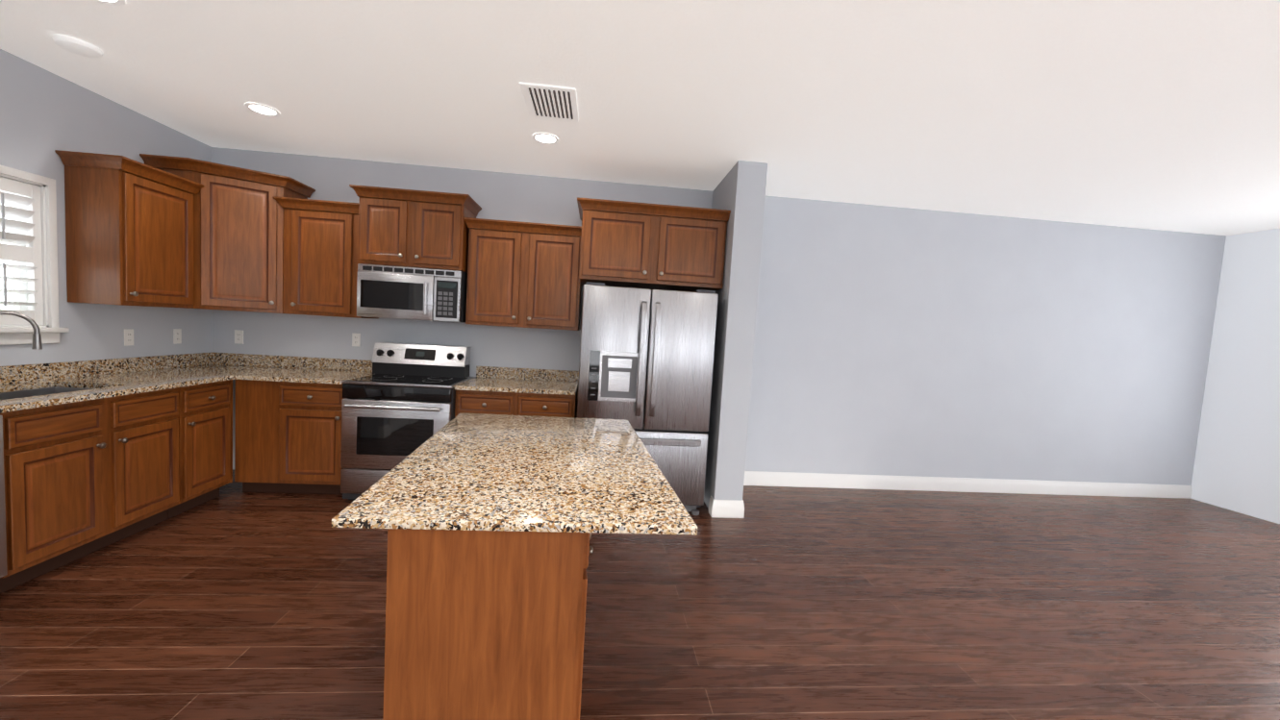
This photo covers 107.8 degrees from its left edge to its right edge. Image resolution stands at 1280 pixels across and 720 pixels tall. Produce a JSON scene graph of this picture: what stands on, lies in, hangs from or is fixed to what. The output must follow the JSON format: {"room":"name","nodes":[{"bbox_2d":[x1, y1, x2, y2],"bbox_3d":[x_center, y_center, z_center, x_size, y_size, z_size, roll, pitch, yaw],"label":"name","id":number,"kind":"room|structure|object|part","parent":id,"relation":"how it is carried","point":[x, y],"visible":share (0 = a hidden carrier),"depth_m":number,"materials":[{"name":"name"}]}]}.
{"room":"kitchen","nodes":[
{"label":"kitchen","id":0,"kind":"room"},
{"bbox_2d":[0,49,211,366],"bbox_3d":[-3.474,-0.212,1.069,0.150,2.740,6.150,3,4,-5],"label":"wall","id":1,"kind":"structure","parent":0,"point":[44,114],"depth_m":2.95,"materials":[{"name":"paint"}]},
{"bbox_2d":[0,164,69,345],"bbox_3d":[-3.548,-0.564,2.389,0.185,0.980,0.915,3,4,-5],"label":"window","id":2,"kind":"structure","parent":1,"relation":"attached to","point":[28,251],"depth_m":2.72,"materials":[{"name":"white wood"}]},
{"bbox_2d":[124,328,133,346],"bbox_3d":[-3.597,-0.159,3.286,0.007,0.115,0.070,3,4,-5],"label":"electrical outlet","id":3,"kind":"object","parent":1,"relation":"attached to","point":[128,337],"visible":1,"depth_m":3.28,"materials":[{"name":"white plastic"}]},
{"bbox_2d":[54,150,204,308],"bbox_3d":[-3.367,-0.817,3.144,0.363,0.903,0.622,3,4,-5],"label":"upper cabinet","id":4,"kind":"object","parent":1,"relation":"attached to","point":[129,232],"visible":0.98,"depth_m":2.92,"materials":[{"name":"brown wood"}]},
{"bbox_2d":[173,328,181,344],"bbox_3d":[-3.630,-0.186,3.664,0.007,0.115,0.070,3,4,-5],"label":"electrical outlet","id":5,"kind":"object","parent":1,"relation":"attached to","point":[177,336],"visible":1,"depth_m":3.66,"materials":[{"name":"white plastic"}]},
{"bbox_2d":[0,469,1279,719],"bbox_3d":[0.816,1.466,0.732,11.500,0.050,10.500,3,4,-5],"label":"floor","id":6,"kind":"structure","parent":0,"point":[233,602],"depth_m":2.36,"materials":[{"name":"brown wood"}]},
{"bbox_2d":[0,415,7,577],"bbox_3d":[-3.171,0.687,1.818,0.665,0.886,0.610,3,4,-5],"label":"dishwasher","id":7,"kind":"object","parent":6,"relation":"on","point":[3,557],"visible":0.98,"depth_m":2.13,"materials":[{"name":"grey"}]},
{"bbox_2d":[0,387,179,594],"bbox_3d":[-3.249,0.631,2.579,0.651,0.890,0.915,3,4,-5],"label":"base cabinet","id":8,"kind":"object","parent":6,"relation":"on","point":[85,478],"visible":0.98,"depth_m":2.48,"materials":[{"name":"brown wood"}]},
{"bbox_2d":[0,351,271,413],"bbox_3d":[-3.245,0.209,2.708,0.643,0.331,2.688,3,4,-5],"label":"countertop","id":9,"kind":"structure","parent":8,"relation":"on","point":[27,387],"depth_m":2.90,"materials":[{"name":"beige stone"}]},
{"bbox_2d":[0,310,42,350],"bbox_3d":[-3.427,-0.061,2.503,0.208,0.410,0.201,3,4,-5],"label":"faucet","id":10,"kind":"object","parent":9,"relation":"on","point":[37,341],"visible":1,"depth_m":2.58,"materials":[{"name":"silver metal"}]},
{"bbox_2d":[167,379,232,519],"bbox_3d":[-3.308,0.584,3.247,0.653,0.890,0.422,3,4,-5],"label":"base cabinet","id":11,"kind":"object","parent":6,"relation":"on","point":[205,440],"depth_m":3.24,"materials":[{"name":"brown wood"}]},
{"bbox_3d":[-3.345,0.568,3.454,0.616,0.890,0.002,3,4,-5],"label":"corner base cabinet filler","id":12,"kind":"part","parent":11,"relation":"part of","materials":[{"name":"brown wood"}]},
{"bbox_2d":[234,379,344,495],"bbox_3d":[-2.665,0.585,3.807,0.795,0.890,0.651,3,4,-5],"label":"base cabinet","id":13,"kind":"object","parent":6,"relation":"on","point":[288,437],"visible":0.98,"depth_m":3.52,"materials":[{"name":"brown wood"}]},
{"bbox_2d":[234,355,372,384],"bbox_3d":[-2.623,0.076,3.779,0.773,0.131,0.648,3,4,-5],"label":"countertop","id":14,"kind":"structure","parent":13,"relation":"on","point":[274,368],"depth_m":4.01,"materials":[{"name":"beige stone"}]},
{"bbox_2d":[340,342,475,500],"bbox_3d":[-1.867,0.482,3.798,0.810,1.191,0.738,3,4,-5],"label":"range","id":15,"kind":"object","parent":6,"relation":"on","point":[398,405],"visible":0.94,"depth_m":3.50,"materials":[{"name":"grey metal"}]},
{"bbox_2d":[382,528,593,719],"bbox_3d":[-0.552,0.845,2.096,0.614,0.846,1.588,3,4,-9],"label":"kitchen island","id":16,"kind":"object","parent":6,"relation":"on","point":[485,625],"visible":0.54,"depth_m":1.34,"materials":[{"name":"brown wood"}]},
{"bbox_2d":[331,412,697,535],"bbox_3d":[-0.456,0.413,2.077,1.119,0.027,1.554,3,4,-5],"label":"island countertop","id":17,"kind":"structure","parent":16,"relation":"on","point":[462,471],"depth_m":1.62,"materials":[{"name":"stone"}]},
{"bbox_2d":[454,388,577,417],"bbox_3d":[-1.019,0.673,3.957,0.920,0.890,0.651,3,4,-5],"label":"base cabinet","id":18,"kind":"object","parent":6,"relation":"on","point":[514,403],"visible":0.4,"depth_m":3.65,"materials":[{"name":"brown wood"}]},
{"bbox_2d":[454,365,578,395],"bbox_3d":[-0.988,0.163,3.931,0.918,0.131,0.642,3,4,-5],"label":"countertop","id":19,"kind":"structure","parent":18,"relation":"on","point":[488,378],"depth_m":4.09,"materials":[{"name":"beige stone"}]},
{"bbox_2d":[577,281,718,515],"bbox_3d":[0.010,0.297,3.918,1.030,1.767,0.816,3,4,-5],"label":"refrigerator","id":20,"kind":"object","parent":6,"relation":"on","point":[646,363],"visible":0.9,"depth_m":3.56,"materials":[{"name":"grey metal"}]},
{"bbox_2d":[0,0,1279,235],"bbox_3d":[0.983,-1.338,0.548,11.500,0.100,10.500,3,4,-5],"label":"ceiling","id":21,"kind":"structure","parent":0,"point":[1150,113],"depth_m":2.53,"materials":[{"name":"white paint"}]},
{"bbox_2d":[52,34,103,57],"bbox_3d":[-2.925,-1.626,2.433,0.170,0.032,0.170,3,4,-5],"label":"flush ceiling light","id":22,"kind":"object","parent":21,"relation":"attached to","point":[78,46],"visible":1,"depth_m":2.40,"materials":[{"name":"white"}]},
{"bbox_2d":[94,0,125,5],"bbox_3d":[-2.333,-1.575,1.988,0.190,0.007,0.190,3,4,-5],"label":"recessed light","id":23,"kind":"object","parent":21,"relation":"in","point":[115,2],"visible":1,"depth_m":2.06,"materials":[{"name":"white"}]},
{"bbox_2d":[244,102,280,116],"bbox_3d":[-2.499,-1.657,3.093,0.190,0.007,0.190,3,4,-5],"label":"recessed light","id":24,"kind":"object","parent":21,"relation":"in","point":[261,109],"visible":0.96,"depth_m":3.09,"materials":[{"name":"white"}]},
{"bbox_2d":[531,132,559,144],"bbox_3d":[-0.665,-1.561,3.293,0.190,0.007,0.190,3,4,-5],"label":"recessed light","id":25,"kind":"object","parent":21,"relation":"in","point":[545,138],"visible":1,"depth_m":3.28,"materials":[{"name":"white"}]},
{"bbox_2d":[518,82,578,121],"bbox_3d":[-0.526,-1.516,2.759,0.310,0.010,0.400,3,4,-5],"label":"ceiling vent","id":26,"kind":"object","parent":21,"relation":"in","point":[550,102],"visible":1,"depth_m":2.73,"materials":[{"name":"white metal"}]},
{"bbox_2d":[211,147,1226,485],"bbox_3d":[1.313,-0.153,4.510,10.000,2.740,0.150,3,4,-5],"label":"wall","id":27,"kind":"structure","parent":0,"point":[910,341],"depth_m":4.56,"materials":[{"name":"paint"}]},
{"bbox_2d":[139,153,315,313],"bbox_3d":[-3.183,-0.924,3.674,0.820,1.068,0.620,3,4,-5],"label":"upper cabinet","id":28,"kind":"object","parent":27,"relation":"attached to","point":[238,238],"visible":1,"depth_m":3.54,"materials":[{"name":"brown wood"}]},
{"bbox_2d":[234,329,243,344],"bbox_3d":[-3.446,-0.198,4.010,0.070,0.115,0.007,3,4,-5],"label":"electrical outlet","id":29,"kind":"object","parent":27,"relation":"attached to","point":[238,337],"visible":1,"depth_m":4.01,"materials":[{"name":"white plastic"}]},
{"bbox_2d":[272,196,378,319],"bbox_3d":[-2.550,-0.816,3.863,0.692,0.903,0.363,3,4,-5],"label":"upper cabinet","id":30,"kind":"object","parent":27,"relation":"attached to","point":[320,254],"visible":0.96,"depth_m":3.73,"materials":[{"name":"brown wood"}]},
{"bbox_2d":[351,333,360,347],"bbox_3d":[-2.489,-0.176,4.095,0.070,0.115,0.007,3,4,-5],"label":"electrical outlet","id":31,"kind":"object","parent":27,"relation":"attached to","point":[356,339],"visible":1,"depth_m":4.09,"materials":[{"name":"white plastic"}]},
{"bbox_2d":[349,184,481,273],"bbox_3d":[-1.834,-1.051,3.873,0.892,0.590,0.433,3,4,-5],"label":"upper cabinet","id":32,"kind":"object","parent":27,"relation":"attached to","point":[411,228],"visible":1,"depth_m":3.71,"materials":[{"name":"brown wood"}]},
{"bbox_2d":[356,263,467,322],"bbox_3d":[-1.864,-0.547,3.904,0.795,0.417,0.437,3,4,-5],"label":"microwave","id":33,"kind":"object","parent":32,"relation":"attached to","point":[404,292],"visible":1,"depth_m":3.73,"materials":[{"name":"grey metal"}]},
{"bbox_2d":[463,217,581,330],"bbox_3d":[-0.972,-0.709,4.008,1.017,0.858,0.363,3,4,-5],"label":"upper cabinet","id":34,"kind":"object","parent":27,"relation":"attached to","point":[523,274],"visible":0.98,"depth_m":3.87,"materials":[{"name":"brown wood"}]},
{"bbox_2d":[577,197,730,292],"bbox_3d":[0.087,-0.921,3.932,1.227,0.600,0.668,3,4,-5],"label":"upper cabinet","id":35,"kind":"object","parent":27,"relation":"attached to","point":[645,245],"visible":1,"depth_m":3.65,"materials":[{"name":"brown wood"}]},
{"bbox_2d":[743,471,1192,499],"bbox_3d":[3.475,1.269,4.716,5.510,0.137,0.016,3,4,-5],"label":"baseboard","id":36,"kind":"structure","parent":27,"relation":"attached to","point":[751,478],"depth_m":4.69,"materials":[{"name":"white wood"}]},
{"bbox_2d":[703,160,767,508],"bbox_3d":[0.735,-0.153,3.986,0.225,2.740,0.788,3,4,-5],"label":"wall","id":37,"kind":"structure","parent":0,"point":[739,191],"depth_m":3.61,"materials":[{"name":"paint"}]},
{"bbox_2d":[724,500,744,518],"bbox_3d":[0.779,1.151,4.062,0.016,0.137,0.780,3,4,-5],"label":"baseboard","id":38,"kind":"structure","parent":37,"relation":"attached to","point":[737,507],"depth_m":3.67,"materials":[{"name":"white wood"}]},
{"bbox_2d":[1190,227,1279,524],"bbox_3d":[6.341,0.404,0.585,0.150,2.740,8.598,3,4,-5],"label":"wall","id":39,"kind":"structure","parent":0,"point":[1237,464],"depth_m":4.57,"materials":[{"name":"grey paint"}]},
{"label":"outside","id":40,"kind":"structure","parent":0,"visible":0},
{"bbox_2d":[0,203,13,309],"bbox_3d":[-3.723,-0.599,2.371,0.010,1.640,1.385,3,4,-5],"label":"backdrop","id":41,"kind":"structure","parent":40,"point":[10,286],"depth_m":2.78,"materials":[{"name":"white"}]}
]}

